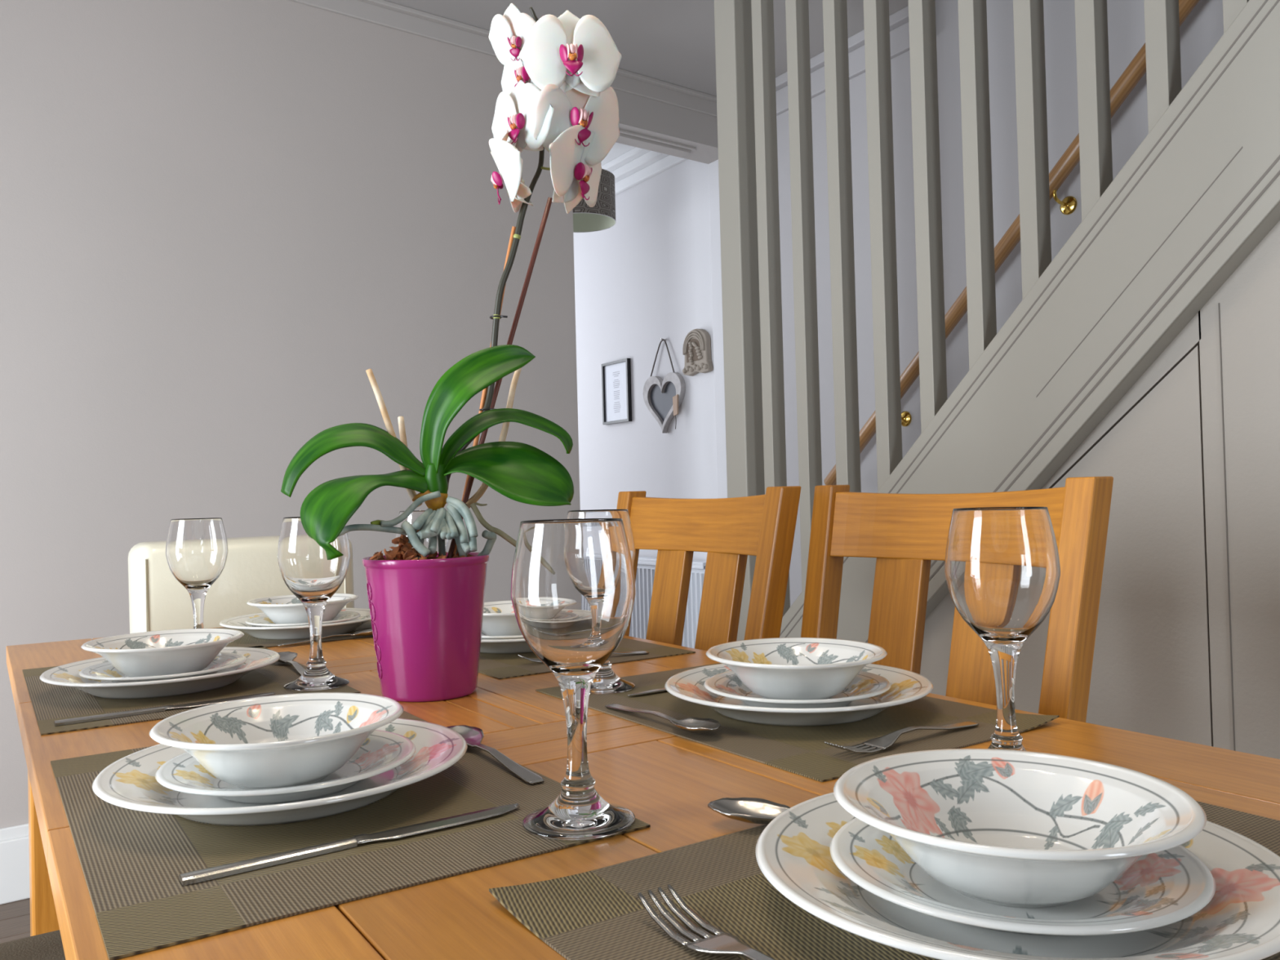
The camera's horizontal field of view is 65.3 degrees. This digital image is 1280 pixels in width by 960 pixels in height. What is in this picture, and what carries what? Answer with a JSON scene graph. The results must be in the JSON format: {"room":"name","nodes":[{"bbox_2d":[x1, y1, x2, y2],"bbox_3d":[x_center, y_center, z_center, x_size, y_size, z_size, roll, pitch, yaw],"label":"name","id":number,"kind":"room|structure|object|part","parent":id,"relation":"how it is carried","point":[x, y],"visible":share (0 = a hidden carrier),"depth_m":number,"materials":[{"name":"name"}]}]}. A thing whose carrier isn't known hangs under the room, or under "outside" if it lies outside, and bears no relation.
{"room":"dining room","nodes":[
{"label":"dining room","id":0,"kind":"room"},
{"bbox_2d":[0,897,30,943],"bbox_3d":[-0.543,1.027,1.742,4.400,0.020,8.158,-1,-1,-34],"label":"floor","id":1,"kind":"structure","parent":0,"point":[15,917],"depth_m":2.38,"materials":[{"name":"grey wood"}]},
{"bbox_2d":[0,929,65,959],"bbox_3d":[-0.723,0.517,0.950,0.524,0.983,0.439,-1,-1,-34],"label":"dining chair","id":2,"kind":"object","parent":1,"relation":"on","point":[49,945],"visible":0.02,"depth_m":1.16,"materials":[{"name":"brown wood"}]},
{"bbox_2d":[128,535,354,633],"bbox_3d":[-0.644,0.562,1.761,0.398,0.914,0.525,-1,-1,-34],"label":"dining chair","id":3,"kind":"object","parent":1,"relation":"on","point":[157,601],"visible":0.14,"depth_m":1.83,"materials":[{"name":"beige leather"}]},
{"bbox_2d":[5,626,1279,959],"bbox_3d":[-0.192,0.617,1.087,0.795,0.760,1.754,-1,-1,-34],"label":"dining table","id":4,"kind":"object","parent":1,"relation":"on","point":[668,781],"visible":0.26,"depth_m":0.74,"materials":[{"name":"brown wood"}]},
{"bbox_3d":[-0.913,0.659,1.578,0.085,0.728,0.085,-1,-1,-34],"label":"leg","id":5,"kind":"part","parent":4,"relation":"part of","materials":[{"name":"brown wood"}]},
{"bbox_2d":[22,645,360,735],"bbox_3d":[-0.575,0.248,1.238,0.310,0.001,0.470,-1,-1,-34],"label":"placemat","id":6,"kind":"object","parent":4,"relation":"on","point":[51,703],"visible":0.33,"depth_m":1.12,"materials":[{"name":"brown fabric"}]},
{"bbox_2d":[39,647,280,698],"bbox_3d":[-0.570,0.234,1.199,0.260,0.027,0.260,-1,-1,-41],"label":"dinner plate","id":7,"kind":"object","parent":6,"relation":"on","point":[67,674],"visible":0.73,"depth_m":1.13,"materials":[{"name":"white ceramic"}]},
{"bbox_2d":[78,652,247,683],"bbox_3d":[-0.570,0.231,1.199,0.182,0.020,0.182,-2,-1,3],"label":"plate","id":8,"kind":"object","parent":7,"relation":"on","point":[105,671],"visible":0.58,"depth_m":1.18,"materials":[{"name":"white ceramic"}]},
{"bbox_2d":[80,628,244,677],"bbox_3d":[-0.570,0.213,1.200,0.177,0.046,0.177,-2,-1,36],"label":"bowl","id":9,"kind":"object","parent":8,"relation":"on","point":[171,651],"visible":0.98,"depth_m":1.17,"materials":[{"name":"white ceramic"}]},
{"bbox_2d":[53,692,275,725],"bbox_3d":[-0.494,0.240,1.054,0.215,0.004,0.015,-1,-1,-36],"label":"table knife","id":10,"kind":"object","parent":6,"relation":"on","point":[95,717],"visible":0.95,"depth_m":1.04,"materials":[{"name":"silver metal"}]},
{"bbox_3d":[-0.541,0.241,1.022,0.100,0.004,0.013,-1,-1,-37],"label":"handle","id":11,"kind":"part","parent":10,"relation":"part of","materials":[{"name":"silver metal"}]},
{"bbox_3d":[-0.454,0.239,1.083,0.115,0.003,0.015,-1,-1,-37],"label":"blade","id":12,"kind":"part","parent":10,"relation":"part of","materials":[{"name":"silver metal"}]},
{"bbox_2d":[165,517,228,628],"bbox_3d":[-0.631,0.154,1.425,0.082,0.198,0.082,-2,-1,44],"label":"wine glass","id":13,"kind":"object","parent":6,"relation":"on","point":[197,550],"visible":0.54,"depth_m":1.40,"materials":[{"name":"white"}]},
{"bbox_2d":[277,651,305,675],"bbox_3d":[-0.450,0.239,1.296,0.036,0.011,0.178,-1,-1,-32],"label":"spoon","id":14,"kind":"object","parent":6,"relation":"on","point":[286,656],"visible":0.75,"depth_m":1.34,"materials":[{"name":"silver metal"}]},
{"bbox_2d":[277,516,350,691],"bbox_3d":[-0.383,0.142,1.176,0.082,0.198,0.082,-2,-1,38],"label":"wine glass","id":15,"kind":"object","parent":6,"relation":"on","point":[305,569],"visible":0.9,"depth_m":1.15,"materials":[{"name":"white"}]},
{"bbox_2d":[213,620,373,648],"bbox_3d":[-0.602,0.256,1.665,0.455,0.001,0.308,-1,-1,-34],"label":"placemat","id":16,"kind":"object","parent":4,"relation":"on","point":[246,641],"visible":0.1,"depth_m":1.57,"materials":[{"name":"fabric"}]},
{"bbox_2d":[219,608,371,639],"bbox_3d":[-0.558,0.240,1.659,0.260,0.027,0.260,-2,-1,20],"label":"dinner plate","id":17,"kind":"object","parent":16,"relation":"on","point":[286,633],"visible":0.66,"depth_m":1.58,"materials":[{"name":"white ceramic"}]},
{"bbox_2d":[244,610,360,626],"bbox_3d":[-0.558,0.238,1.659,0.182,0.020,0.182,-1,-1,-41],"label":"plate","id":18,"kind":"object","parent":17,"relation":"on","point":[343,616],"visible":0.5,"depth_m":1.65,"materials":[{"name":"white ceramic"}]},
{"bbox_2d":[246,593,359,624],"bbox_3d":[-0.558,0.220,1.659,0.177,0.046,0.177,-2,-1,2],"label":"bowl","id":19,"kind":"object","parent":18,"relation":"on","point":[284,609],"visible":0.73,"depth_m":1.61,"materials":[{"name":"white ceramic"}]},
{"bbox_2d":[276,627,373,646],"bbox_3d":[-0.475,0.244,1.558,0.178,0.011,0.036,-1,-1,-38],"label":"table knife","id":20,"kind":"object","parent":4,"relation":"on","point":[368,631],"visible":0.76,"depth_m":1.57,"materials":[{"name":"silver metal"}]},
{"bbox_2d":[50,710,650,959],"bbox_3d":[-0.248,0.232,0.749,0.311,0.001,0.453,-1,-1,-34],"label":"placemat","id":21,"kind":"object","parent":4,"relation":"on","point":[132,861],"visible":0.51,"depth_m":0.61,"materials":[{"name":"brown fabric"}]},
{"bbox_2d":[92,718,467,826],"bbox_3d":[-0.260,0.218,0.745,0.260,0.027,0.260,-2,-1,3],"label":"dinner plate","id":22,"kind":"object","parent":21,"relation":"on","point":[130,782],"visible":0.59,"depth_m":0.70,"materials":[{"name":"white ceramic"}]},
{"bbox_2d":[155,729,415,804],"bbox_3d":[-0.260,0.216,0.745,0.182,0.020,0.182,-1,-1,-41],"label":"plate","id":23,"kind":"object","parent":22,"relation":"on","point":[382,751],"visible":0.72,"depth_m":0.72,"materials":[{"name":"white ceramic"}]},
{"bbox_2d":[149,692,404,789],"bbox_3d":[-0.266,0.198,0.742,0.177,0.046,0.177,-2,-1,21],"label":"bowl","id":24,"kind":"object","parent":23,"relation":"on","point":[300,739],"visible":1,"depth_m":0.74,"materials":[{"name":"white ceramic"}]},
{"bbox_2d":[178,803,519,885],"bbox_3d":[-0.171,0.225,0.626,0.215,0.004,0.015,-1,-1,-34],"label":"table knife","id":25,"kind":"object","parent":21,"relation":"on","point":[220,871],"visible":1,"depth_m":0.61,"materials":[{"name":"silver metal"}]},
{"bbox_3d":[-0.220,0.226,0.595,0.100,0.004,0.013,-1,-1,-34],"label":"handle","id":26,"kind":"part","parent":25,"relation":"part of","materials":[{"name":"silver metal"}]},
{"bbox_3d":[-0.130,0.224,0.653,0.115,0.003,0.015,-1,-1,-34],"label":"blade","id":27,"kind":"part","parent":25,"relation":"part of","materials":[{"name":"silver metal"}]},
{"bbox_2d":[445,724,544,784],"bbox_3d":[-0.124,0.223,0.820,0.036,0.011,0.178,-1,-1,-32],"label":"spoon","id":28,"kind":"object","parent":21,"relation":"on","point":[473,736],"visible":0.85,"depth_m":0.81,"materials":[{"name":"silver metal"}]},
{"bbox_2d":[511,518,635,840],"bbox_3d":[-0.043,0.126,0.658,0.082,0.198,0.082,-1,-1,-30],"label":"wine glass","id":29,"kind":"object","parent":21,"relation":"on","point":[573,581],"visible":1,"depth_m":0.63,"materials":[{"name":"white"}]},
{"bbox_2d":[362,551,489,702],"bbox_3d":[-0.237,0.162,1.119,0.140,0.154,0.140,-1,-1,-12],"label":"plant pot","id":30,"kind":"object","parent":4,"relation":"on","point":[427,615],"visible":0.95,"depth_m":1.07,"materials":[{"name":"pink ceramic"}]},
{"bbox_2d":[280,3,622,559],"bbox_3d":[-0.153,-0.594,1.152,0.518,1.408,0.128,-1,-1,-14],"label":"orchid","id":31,"kind":"object","parent":30,"relation":"in","point":[557,104],"visible":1,"depth_m":1.13,"materials":[{"name":"green plant"}]},
{"bbox_3d":[-0.279,-0.048,1.134,0.060,0.160,0.028,-1,-1,-12],"label":"dry stem","id":32,"kind":"part","parent":31,"relation":"part of","materials":[{"name":"beige plant"}]},
{"bbox_3d":[-0.270,-0.034,1.146,0.008,0.079,0.029,-1,-1,-37],"label":"dry stem","id":33,"kind":"part","parent":31,"relation":"part of","materials":[{"name":"beige wood"}]},
{"bbox_3d":[-0.230,-0.001,1.124,0.026,0.036,0.025,-1,-1,-12],"label":"crown","id":34,"kind":"part","parent":31,"relation":"part of","materials":[{"name":"green plant"}]},
{"bbox_2d":[479,408,493,410],"bbox_3d":[-0.179,-0.082,1.165,0.015,0.003,0.025,-1,-1,-40],"label":"clip","id":35,"kind":"object","parent":31,"relation":"attached to","point":[482,408],"visible":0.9,"depth_m":1.16,"materials":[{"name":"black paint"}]},
{"bbox_3d":[-0.171,-0.052,1.180,0.079,0.169,0.014,-1,-1,-36],"label":"dry stem","id":36,"kind":"part","parent":31,"relation":"part of","materials":[{"name":"beige wood"}]},
{"bbox_3d":[-0.172,-0.273,1.166,0.132,0.568,0.021,-1,-1,-16],"label":"flower stem","id":37,"kind":"part","parent":31,"relation":"part of","materials":[{"name":"brown"}]},
{"bbox_2d":[489,315,507,319],"bbox_3d":[-0.168,-0.191,1.171,0.015,0.003,0.025,-1,-1,-40],"label":"clip","id":38,"kind":"object","parent":31,"relation":"attached to","point":[492,316],"visible":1,"depth_m":1.17,"materials":[{"name":"black paint"}]},
{"bbox_3d":[-0.148,-0.359,1.148,0.052,0.090,0.097,-1,-1,-12],"label":"flower","id":39,"kind":"part","parent":31,"relation":"part of","materials":[{"name":"white plant"}]},
{"bbox_3d":[-0.144,-0.518,1.166,0.074,0.059,0.043,-2,-1,20],"label":"flower","id":40,"kind":"part","parent":31,"relation":"part of","materials":[{"name":"white plant"}]},
{"bbox_3d":[-0.132,-0.479,1.167,0.095,0.085,0.017,-2,-1,40],"label":"flower","id":41,"kind":"part","parent":31,"relation":"part of","materials":[{"name":"white plant"}]},
{"bbox_3d":[-0.138,-0.420,1.154,0.097,0.087,0.020,-2,-1,36],"label":"flower","id":42,"kind":"part","parent":31,"relation":"part of","materials":[{"name":"white plant"}]},
{"bbox_3d":[-0.079,-0.490,1.140,0.118,0.105,0.023,-1,-1,-8],"label":"flower","id":43,"kind":"part","parent":31,"relation":"part of","materials":[{"name":"white plant"}]},
{"bbox_3d":[-0.074,-0.365,1.160,0.040,0.102,0.106,-2,-1,29],"label":"flower","id":44,"kind":"part","parent":31,"relation":"part of","materials":[{"name":"white plant"}]},
{"bbox_3d":[-0.071,-0.421,1.156,0.112,0.115,0.035,-1,-1,-28],"label":"flower","id":45,"kind":"part","parent":31,"relation":"part of","materials":[{"name":"white plant"}]},
{"bbox_3d":[-0.239,0.113,1.119,0.125,0.016,0.125,-1,-1,-34],"label":"potting soil","id":46,"kind":"object","parent":30,"relation":"in","visible":0},
{"bbox_2d":[368,529,475,559],"bbox_3d":[-0.241,0.083,1.121,0.128,0.057,0.123,-1,-1,-12],"label":"chips","id":47,"kind":"object","parent":46,"relation":"in","point":[404,551],"visible":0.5,"depth_m":1.09,"materials":[{"name":"brown wood"}]},
{"bbox_2d":[453,226,515,554],"bbox_3d":[-0.185,-0.098,1.171,0.090,0.403,0.006,-1,-1,-14],"label":"stake","id":48,"kind":"object","parent":47,"relation":"in","point":[485,390],"visible":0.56,"depth_m":1.17,"materials":[{"name":"brown"}]},
{"bbox_2d":[446,197,552,558],"bbox_3d":[-0.166,-0.119,1.181,0.144,0.446,0.006,-1,-1,-24],"label":"stake","id":49,"kind":"object","parent":47,"relation":"in","point":[548,203],"visible":0.48,"depth_m":1.19,"materials":[{"name":"brown"}]},
{"bbox_2d":[478,637,695,679],"bbox_3d":[-0.173,0.241,1.462,0.292,0.001,0.457,-1,-1,-34],"label":"placemat","id":50,"kind":"object","parent":4,"relation":"on","point":[500,666],"visible":0.23,"depth_m":1.32,"materials":[{"name":"brown fabric"}]},
{"bbox_2d":[480,638,533,653],"bbox_3d":[-0.179,0.228,1.457,0.260,0.027,0.260,-1,-1,-41],"label":"dinner plate","id":51,"kind":"object","parent":50,"relation":"on","point":[487,646],"visible":0.12,"depth_m":1.36,"materials":[{"name":"white ceramic"}]},
{"bbox_2d":[480,630,524,639],"bbox_3d":[-0.179,0.225,1.457,0.182,0.020,0.182,-2,-1,3],"label":"plate","id":52,"kind":"object","parent":51,"relation":"on","point":[484,636],"visible":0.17,"depth_m":1.37,"materials":[{"name":"white ceramic"}]},
{"bbox_2d":[481,600,522,635],"bbox_3d":[-0.179,0.207,1.457,0.177,0.046,0.177,-1,-1,-44],"label":"bowl","id":53,"kind":"object","parent":52,"relation":"on","point":[499,619],"visible":0.34,"depth_m":1.41,"materials":[{"name":"white ceramic"}]},
{"bbox_2d":[518,651,648,662],"bbox_3d":[-0.072,0.229,1.315,0.177,0.011,0.024,-1,-1,-22],"label":"fork","id":54,"kind":"object","parent":50,"relation":"on","point":[614,652],"visible":0.45,"depth_m":1.33,"materials":[{"name":"silver metal"}]},
{"bbox_2d":[707,797,790,824],"bbox_3d":[0.128,0.213,0.621,0.178,0.011,0.036,-2,-1,21],"label":"spoon","id":55,"kind":"object","parent":4,"relation":"on","point":[748,810],"visible":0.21,"depth_m":0.65,"materials":[{"name":"silver metal"}]},
{"bbox_2d":[535,662,1059,782],"bbox_3d":[0.130,0.224,1.006,0.292,0.007,0.453,-1,-1,-34],"label":"placemat","id":56,"kind":"object","parent":4,"relation":"on","point":[802,751],"visible":0.52,"depth_m":0.89,"materials":[{"name":"brown fabric"}]},
{"bbox_2d":[566,509,635,693],"bbox_3d":[-0.045,0.133,1.116,0.082,0.198,0.082,-2,-1,34],"label":"wine glass","id":57,"kind":"object","parent":56,"relation":"on","point":[606,681],"visible":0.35,"depth_m":1.10,"materials":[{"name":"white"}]},
{"bbox_2d":[626,687,667,696],"bbox_3d":[0.075,0.227,1.118,0.215,0.004,0.015,-1,-1,-33],"label":"table knife","id":58,"kind":"object","parent":56,"relation":"on","point":[660,690],"visible":0.23,"depth_m":1.07,"materials":[{"name":"silver metal"}]},
{"bbox_2d":[604,703,720,733],"bbox_3d":[0.017,0.221,0.937,0.036,0.011,0.178,-1,-1,-33],"label":"spoon","id":59,"kind":"object","parent":56,"relation":"on","point":[692,725],"visible":1,"depth_m":0.91,"materials":[{"name":"silver metal"}]},
{"bbox_2d":[664,663,933,726],"bbox_3d":[0.154,0.212,0.986,0.260,0.027,0.260,-2,-1,20],"label":"dinner plate","id":60,"kind":"object","parent":56,"relation":"on","point":[907,686],"visible":0.61,"depth_m":0.93,"materials":[{"name":"white ceramic"}]},
{"bbox_2d":[703,671,891,708],"bbox_3d":[0.154,0.209,0.986,0.182,0.020,0.182,-2,-1,3],"label":"plate","id":61,"kind":"object","parent":60,"relation":"on","point":[864,685],"visible":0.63,"depth_m":0.96,"materials":[{"name":"white ceramic"}]},
{"bbox_2d":[706,637,887,699],"bbox_3d":[0.154,0.191,0.986,0.177,0.046,0.177,-2,-1,21],"label":"bowl","id":62,"kind":"object","parent":61,"relation":"on","point":[775,668],"visible":1,"depth_m":0.96,"materials":[{"name":"white ceramic"}]},
{"bbox_2d":[824,721,978,753],"bbox_3d":[0.227,0.214,0.844,0.177,0.011,0.024,-1,-1,-35],"label":"fork","id":63,"kind":"object","parent":56,"relation":"on","point":[882,743],"visible":1,"depth_m":0.83,"materials":[{"name":"silver metal"}]},
{"bbox_2d":[488,800,1279,959],"bbox_3d":[0.193,0.215,0.530,0.450,0.006,0.311,-1,-1,-34],"label":"placemat","id":64,"kind":"object","parent":4,"relation":"on","point":[599,913],"visible":0.3,"depth_m":0.52,"materials":[{"name":"brown fabric"}]},
{"bbox_2d":[637,884,775,959],"bbox_3d":[0.054,0.212,0.435,0.024,0.011,0.177,-1,-1,-32],"label":"fork","id":65,"kind":"object","parent":64,"relation":"on","point":[722,943],"visible":1,"depth_m":0.48,"materials":[{"name":"silver metal"}]},
{"bbox_2d":[944,506,1060,751],"bbox_3d":[0.274,0.120,0.751,0.082,0.198,0.082,-2,-1,25],"label":"wine glass","id":66,"kind":"object","parent":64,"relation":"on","point":[1002,566],"visible":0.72,"depth_m":0.72,"materials":[{"name":"clear glass"}]},
{"bbox_2d":[755,792,1279,959],"bbox_3d":[0.190,0.203,0.511,0.260,0.027,0.260,-2,-1,3],"label":"dinner plate","id":67,"kind":"object","parent":64,"relation":"on","point":[1241,921],"visible":0.51,"depth_m":0.46,"materials":[{"name":"white ceramic"}]},
{"bbox_2d":[829,817,1215,935],"bbox_3d":[0.190,0.201,0.511,0.182,0.020,0.182,-2,-1,20],"label":"plate","id":68,"kind":"object","parent":67,"relation":"on","point":[1171,886],"visible":0.56,"depth_m":0.48,"materials":[{"name":"white ceramic"}]},
{"bbox_2d":[833,748,1206,908],"bbox_3d":[0.190,0.183,0.512,0.177,0.046,0.177,-2,-1,21],"label":"bowl","id":69,"kind":"object","parent":68,"relation":"on","point":[1015,828],"visible":1,"depth_m":0.54,"materials":[{"name":"white ceramic"}]},
{"bbox_2d":[616,485,800,650],"bbox_3d":[-0.083,0.509,1.485,0.524,0.983,0.439,-1,-1,-34],"label":"dining chair","id":70,"kind":"object","parent":1,"relation":"on","point":[731,530],"visible":0.35,"depth_m":1.55,"materials":[{"name":"brown wood"}]},
{"bbox_3d":[-0.040,0.512,1.744,0.143,0.983,0.054,-1,-1,-34],"label":"post","id":71,"kind":"part","parent":70,"relation":"part of","materials":[{"name":"brown wood"}]},
{"bbox_3d":[0.099,0.070,1.620,0.060,0.091,0.367,-1,-1,-34],"label":"rail","id":72,"kind":"part","parent":70,"relation":"part of","materials":[{"name":"brown wood"}]},
{"bbox_3d":[0.173,0.501,1.425,0.143,0.983,0.054,-1,-1,-34],"label":"post","id":73,"kind":"part","parent":70,"relation":"part of","materials":[{"name":"brown wood"}]},
{"bbox_2d":[800,475,1113,722],"bbox_3d":[0.210,0.496,1.147,0.524,0.983,0.439,-1,-1,-34],"label":"dining chair","id":74,"kind":"object","parent":1,"relation":"on","point":[904,532],"visible":0.3,"depth_m":1.28,"materials":[{"name":"brown wood"}]},
{"bbox_3d":[0.253,0.499,1.407,0.143,0.983,0.054,-1,-1,-34],"label":"post","id":75,"kind":"part","parent":74,"relation":"part of","materials":[{"name":"brown wood"}]},
{"bbox_3d":[0.392,0.058,1.282,0.060,0.091,0.367,-1,-1,-34],"label":"rail","id":76,"kind":"part","parent":74,"relation":"part of","materials":[{"name":"brown wood"}]},
{"bbox_3d":[0.466,0.489,1.087,0.143,0.983,0.054,-1,-1,-34],"label":"post","id":77,"kind":"part","parent":74,"relation":"part of","materials":[{"name":"brown wood"}]},
{"bbox_2d":[714,0,1279,643],"bbox_3d":[1.107,-0.234,2.131,0.989,2.673,2.610,-1,-1,-34],"label":"staircase","id":78,"kind":"structure","parent":1,"relation":"on","point":[1153,243],"depth_m":1.96,"materials":[{"name":"grey wood"}]},
{"bbox_3d":[0.272,-0.267,2.565,0.080,2.550,0.081,-1,-1,-34],"label":"newel post","id":79,"kind":"part","parent":78,"relation":"part of","materials":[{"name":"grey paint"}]},
{"bbox_2d":[0,0,580,828],"bbox_3d":[-1.686,-0.217,2.563,3.545,2.550,0.150,-1,-1,-37],"label":"wall","id":80,"kind":"structure","parent":0,"point":[217,217],"depth_m":2.85,"materials":[{"name":"beige paint"}]},
{"bbox_2d":[0,823,30,904],"bbox_3d":[-1.606,0.963,2.478,3.545,0.185,0.018,-1,-1,-37],"label":"baseboard","id":81,"kind":"structure","parent":80,"relation":"attached to","point":[14,840],"depth_m":2.50,"materials":[{"name":"white paint"}]},
{"bbox_2d":[288,0,716,117],"bbox_3d":[-1.333,-1.464,2.756,4.370,0.068,0.036,-1,-1,-37],"label":"trim coving","id":82,"kind":"structure","parent":80,"relation":"attached to","point":[384,13],"depth_m":3.30,"materials":[{"name":"grey paint"}]},
{"bbox_2d":[617,128,695,155],"bbox_3d":[-0.046,-1.319,3.835,0.620,0.012,0.073,-1,-1,-37],"label":"trim beam moulding","id":83,"kind":"structure","parent":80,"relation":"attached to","point":[630,139],"depth_m":3.90,"materials":[{"name":"grey paint"}]},
{"bbox_2d":[395,510,448,552],"bbox_3d":[-0.342,0.147,1.570,0.082,0.198,0.082,-1,-1,-16],"label":"wine glass","id":84,"kind":"object","parent":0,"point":[414,515],"visible":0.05,"depth_m":1.54,"materials":[{"name":"clear glass"}]},
{"bbox_2d":[385,0,908,165],"bbox_3d":[-0.595,-1.643,1.760,4.400,0.220,8.100,-1,-1,-34],"label":"ceiling","id":85,"kind":"structure","parent":0,"point":[673,42],"depth_m":3.35,"materials":[{"name":"grey paint"}]},
{"bbox_2d":[573,168,616,232],"bbox_3d":[-0.270,-1.319,4.428,0.318,0.361,0.318,-1,-1,-34],"label":"pendant lamp","id":86,"kind":"object","parent":85,"relation":"hanging from","point":[586,219],"visible":0.34,"depth_m":4.36,"materials":[{"name":"grey fabric"}]},
{"bbox_2d":[613,88,718,164],"bbox_3d":[0.027,-1.421,3.898,0.825,0.190,0.170,-1,-1,-37],"label":"beam","id":87,"kind":"structure","parent":0,"point":[637,114],"depth_m":3.87,"materials":[{"name":"grey paint"}]},
{"bbox_2d":[573,0,1223,606],"bbox_3d":[1.209,-1.091,2.942,0.100,4.160,8.100,-1,-1,-34],"label":"wall","id":88,"kind":"structure","parent":0,"point":[1202,28],"depth_m":3.66,"materials":[{"name":"grey paint"}]},
{"bbox_2d":[601,358,631,424],"bbox_3d":[-0.115,-0.426,4.839,0.020,0.300,0.234,-1,-1,-34],"label":"picture frame","id":89,"kind":"object","parent":88,"relation":"attached to","point":[615,375],"visible":1,"depth_m":4.83,"materials":[{"name":"black paint"}]},
{"bbox_2d":[601,146,687,195],"bbox_3d":[-0.409,-1.426,5.187,0.101,0.119,2.390,-1,-1,-34],"label":"crown molding","id":90,"kind":"structure","parent":88,"relation":"attached to","point":[636,166],"depth_m":4.59,"materials":[{"name":"white paint"}]},
{"bbox_2d":[643,337,685,433],"bbox_3d":[0.103,-0.425,4.499,0.033,0.428,0.300,-1,-1,-34],"label":"heart decoration","id":91,"kind":"object","parent":88,"relation":"attached to","point":[663,398],"visible":1,"depth_m":4.49,"materials":[{"name":"grey wood"}]},
{"bbox_3d":[0.104,-0.427,4.498,0.019,0.412,0.225,-1,-1,-31],"label":"hanging cord","id":92,"kind":"part","parent":91,"relation":"part of","materials":[{"name":"grey fabric"}]},
{"bbox_3d":[0.108,-0.344,4.500,0.025,0.266,0.300,-1,-1,-34],"label":"heart frame","id":93,"kind":"part","parent":91,"relation":"part of","materials":[{"name":"white wood"}]},
{"bbox_2d":[629,556,706,648],"bbox_3d":[0.004,0.716,4.616,0.098,0.718,1.225,-1,-1,-34],"label":"radiator","id":94,"kind":"object","parent":88,"relation":"attached to","point":[646,569],"visible":0.17,"depth_m":4.46,"materials":[{"name":"white metal"}]},
{"bbox_2d":[637,556,706,568],"bbox_3d":[-0.013,0.371,4.616,0.078,0.027,1.110,-1,-1,-34],"label":"grille","id":95,"kind":"object","parent":94,"relation":"attached to","point":[643,562],"depth_m":4.46,"materials":[{"name":"white metal"}]},
{"bbox_2d":[682,328,713,376],"bbox_3d":[0.241,-0.550,4.281,0.041,0.196,0.184,-1,-1,-34],"label":"carved plaque","id":96,"kind":"object","parent":88,"relation":"attached to","point":[696,349],"visible":1,"depth_m":4.25,"materials":[{"name":"beige stone"}]},
{"bbox_2d":[708,159,727,498],"bbox_3d":[0.369,-0.153,4.119,0.021,2.365,0.160,-1,-1,-34],"label":"trim","id":97,"kind":"structure","parent":88,"relation":"attached to","point":[713,180],"depth_m":4.16,"materials":[{"name":"white paint"}]},
{"bbox_2d":[775,5,909,115],"bbox_3d":[0.658,-1.476,3.627,0.051,0.121,0.990,-1,-1,-34],"label":"crown molding","id":98,"kind":"structure","parent":88,"relation":"attached to","point":[899,20],"depth_m":3.49,"materials":[{"name":"grey paint"}]},
{"bbox_2d":[823,0,1199,484],"bbox_3d":[1.354,-1.143,2.553,0.088,2.278,2.522,-1,-1,-34],"label":"handrail","id":99,"kind":"object","parent":88,"relation":"attached to","point":[1135,70],"visible":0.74,"depth_m":2.84,"materials":[{"name":"brown wood"}]},
{"bbox_2d":[1040,220,1279,759],"bbox_3d":[1.230,-0.314,1.170,0.022,2.550,3.769,-1,-1,-34],"label":"wall","id":100,"kind":"structure","parent":0,"point":[1249,300],"depth_m":1.58,"materials":[{"name":"beige paint"}]},
{"bbox_2d":[920,345,1213,746],"bbox_3d":[0.740,0.378,1.920,0.020,1.177,0.702,-1,-1,-34],"label":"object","id":101,"kind":"structure","parent":100,"relation":"in","point":[1151,670],"depth_m":1.70,"materials":[{"name":"beige paint"}]},
{"bbox_2d":[1217,302,1235,751],"bbox_3d":[0.945,0.346,1.592,0.002,1.260,0.002,-1,-1,-34],"label":"trim","id":102,"kind":"structure","parent":100,"relation":"attached to","point":[1218,303],"depth_m":1.60,"materials":[{"name":"grey"}]}
]}

